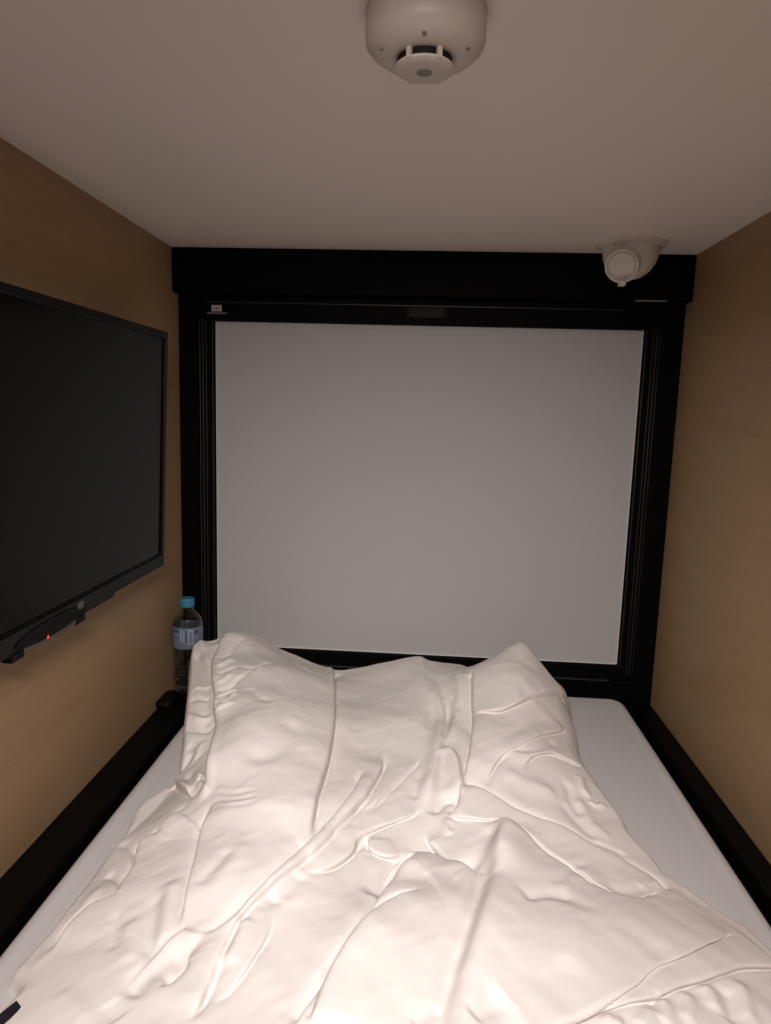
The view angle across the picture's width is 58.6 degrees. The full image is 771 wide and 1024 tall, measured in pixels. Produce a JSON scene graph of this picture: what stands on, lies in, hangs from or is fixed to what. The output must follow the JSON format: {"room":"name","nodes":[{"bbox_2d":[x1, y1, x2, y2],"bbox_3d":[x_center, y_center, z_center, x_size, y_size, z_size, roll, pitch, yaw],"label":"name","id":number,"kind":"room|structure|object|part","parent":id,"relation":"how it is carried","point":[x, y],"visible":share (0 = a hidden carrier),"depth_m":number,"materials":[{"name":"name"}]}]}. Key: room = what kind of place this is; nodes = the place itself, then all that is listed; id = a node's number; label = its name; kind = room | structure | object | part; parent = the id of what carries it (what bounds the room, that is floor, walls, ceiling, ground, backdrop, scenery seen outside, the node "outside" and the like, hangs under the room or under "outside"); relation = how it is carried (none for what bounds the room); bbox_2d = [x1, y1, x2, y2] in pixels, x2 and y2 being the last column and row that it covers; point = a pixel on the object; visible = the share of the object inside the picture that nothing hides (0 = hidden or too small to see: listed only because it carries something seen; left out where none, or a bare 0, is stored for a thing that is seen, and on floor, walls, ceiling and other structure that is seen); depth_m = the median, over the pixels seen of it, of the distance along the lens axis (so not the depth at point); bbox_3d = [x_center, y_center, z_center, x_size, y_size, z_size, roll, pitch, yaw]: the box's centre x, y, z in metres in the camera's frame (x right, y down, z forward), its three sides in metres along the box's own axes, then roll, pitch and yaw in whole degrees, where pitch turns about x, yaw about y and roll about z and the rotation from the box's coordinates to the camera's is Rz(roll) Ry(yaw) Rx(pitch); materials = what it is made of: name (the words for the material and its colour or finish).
{"room":"capsule hotel pod","nodes":[
{"label":"capsule hotel pod","id":0,"kind":"room"},
{"bbox_2d":[0,137,181,877],"bbox_3d":[-0.547,0.128,0.622,0.020,1.136,2.161,2,8,3],"label":"wall","id":1,"kind":"structure","parent":0,"point":[72,701],"depth_m":1.14,"materials":[{"name":"beige paint"}]},
{"bbox_2d":[0,281,167,663],"bbox_3d":[-0.475,-0.056,0.952,0.073,0.464,0.756,2,8,3],"label":"television","id":2,"kind":"object","parent":1,"relation":"attached to","point":[83,390],"visible":1,"depth_m":0.98,"materials":[{"name":"black"}]},
{"bbox_2d":[0,690,186,956],"bbox_3d":[-0.521,0.612,0.649,0.066,0.171,2.041,2,8,3],"label":"baseboard","id":3,"kind":"structure","parent":1,"relation":"attached to","point":[24,887],"depth_m":1.08,"materials":[{"name":"black laminate"}]},
{"bbox_2d":[172,596,202,695],"bbox_3d":[-0.449,0.303,1.561,0.068,0.223,0.068,2,8,1],"label":"water bottle","id":4,"kind":"object","parent":3,"relation":"on","point":[187,625],"visible":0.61,"depth_m":1.53,"materials":[{"name":"clear plastic"}]},
{"bbox_2d":[172,627,197,642],"bbox_3d":[-0.450,0.279,1.537,0.066,0.040,0.025,2,8,3],"label":"label","id":5,"kind":"object","parent":4,"relation":"attached to","point":[179,634],"depth_m":1.53,"materials":[{"name":"blue"}]},
{"bbox_2d":[0,0,770,254],"bbox_3d":[0.028,-0.423,0.505,1.140,0.020,2.161,2,8,3],"label":"ceiling","id":6,"kind":"structure","parent":0,"point":[577,125],"depth_m":0.81,"materials":[{"name":"white paint"}]},
{"bbox_2d":[365,0,486,84],"bbox_3d":[0.034,-0.401,0.588,0.103,0.047,0.103,2,8,3],"label":"smoke detector","id":7,"kind":"object","parent":6,"relation":"attached to","point":[424,42],"visible":1,"depth_m":0.56,"materials":[{"name":"beige plastic"}]},
{"bbox_2d":[397,45,451,83],"bbox_3d":[0.034,-0.385,0.590,0.047,0.011,0.048,2,8,3],"label":"vent","id":8,"kind":"object","parent":7,"relation":"attached to","point":[416,64],"depth_m":0.58,"materials":[{"name":"beige plastic"}]},
{"bbox_2d":[595,236,668,286],"bbox_3d":[0.479,-0.480,1.349,0.136,0.086,0.136,2,8,3],"label":"ceiling spotlight","id":9,"kind":"object","parent":6,"relation":"attached to","point":[625,259],"visible":1,"depth_m":1.30,"materials":[{"name":"beige plastic"}]},
{"bbox_3d":[0.480,-0.518,1.344,0.136,0.008,0.136,2,8,3],"label":"plate","id":10,"kind":"part","parent":9,"relation":"part of","materials":[{"name":"beige plastic"}]},
{"bbox_2d":[650,211,770,864],"bbox_3d":[0.570,0.170,0.555,0.020,1.136,2.161,2,8,3],"label":"wall","id":11,"kind":"structure","parent":0,"point":[711,683],"depth_m":1.23,"materials":[{"name":"beige paint"}]},
{"bbox_2d":[633,704,770,926],"bbox_3d":[0.525,0.663,0.588,0.038,0.149,2.041,2,8,3],"label":"baseboard","id":12,"kind":"structure","parent":11,"relation":"attached to","point":[744,857],"depth_m":1.17,"materials":[{"name":"black laminate"}]},
{"bbox_3d":[-0.005,0.719,0.682,1.140,0.020,2.141,2,8,3],"label":"floor","id":13,"kind":"structure","parent":0,"visible":0},
{"bbox_2d":[0,697,770,1012],"bbox_3d":[0.005,0.631,0.609,0.934,0.176,2.004,2,8,3],"label":"mattress","id":14,"kind":"object","parent":13,"relation":"on","point":[613,749],"visible":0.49,"depth_m":1.06,"materials":[{"name":"grey fabric"}]},
{"bbox_2d":[0,631,770,1023],"bbox_3d":[0.018,0.407,0.980,0.934,0.176,1.130,2,8,3],"label":"duvet","id":15,"kind":"object","parent":14,"relation":"on","point":[416,839],"visible":1,"depth_m":0.82,"materials":[{"name":"white fabric"}]},
{"bbox_3d":[0.080,-0.001,1.626,1.140,1.136,0.020,2,8,3],"label":"wall","id":16,"kind":"structure","parent":0,"visible":0},
{"bbox_2d":[178,294,201,616],"bbox_3d":[-0.452,0.027,1.624,0.042,1.050,0.060,2,8,3],"label":"trim","id":17,"kind":"structure","parent":16,"relation":"attached to","point":[187,304],"depth_m":1.57,"materials":[{"name":"black wood"}]},
{"bbox_2d":[197,295,666,681],"bbox_3d":[0.076,-0.046,1.552,1.014,0.843,0.084,2,8,3],"label":"roller blind","id":18,"kind":"object","parent":16,"relation":"attached to","point":[461,482],"visible":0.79,"depth_m":1.56,"materials":[{"name":"grey fabric"}]},
{"bbox_3d":[-0.409,-0.063,1.607,0.039,0.802,0.033,2,8,3],"label":"guide rail","id":19,"kind":"part","parent":18,"relation":"part of","materials":[{"name":"black metal"}]},
{"bbox_3d":[0.088,-0.437,1.514,1.012,0.054,0.045,2,8,3],"label":"head rail","id":20,"kind":"part","parent":18,"relation":"part of","materials":[{"name":"black metal"}]},
{"bbox_3d":[0.065,0.350,1.631,1.012,0.035,0.041,2,8,3],"label":"rail","id":21,"kind":"part","parent":18,"relation":"part of","materials":[{"name":"black metal"}]},
{"bbox_3d":[0.564,-0.026,1.548,0.034,0.802,0.033,2,8,3],"label":"guide rail","id":22,"kind":"part","parent":18,"relation":"part of","materials":[{"name":"black metal"}]},
{"bbox_2d":[172,247,696,303],"bbox_3d":[0.091,-0.508,1.488,1.100,0.093,0.087,2,8,3],"label":"trim","id":23,"kind":"structure","parent":16,"relation":"attached to","point":[323,273],"depth_m":1.45,"materials":[{"name":"black wood"}]},
{"bbox_2d":[331,667,631,711],"bbox_3d":[0.061,0.467,1.654,1.012,0.202,0.060,2,8,3],"label":"trim","id":24,"kind":"structure","parent":16,"relation":"attached to","point":[618,690],"depth_m":1.59,"materials":[{"name":"black"}]},
{"bbox_2d":[629,304,685,717],"bbox_3d":[0.602,0.067,1.561,0.046,1.050,0.060,2,8,3],"label":"trim","id":25,"kind":"structure","parent":16,"relation":"attached to","point":[673,321],"depth_m":1.52,"materials":[{"name":"black"}]}
]}

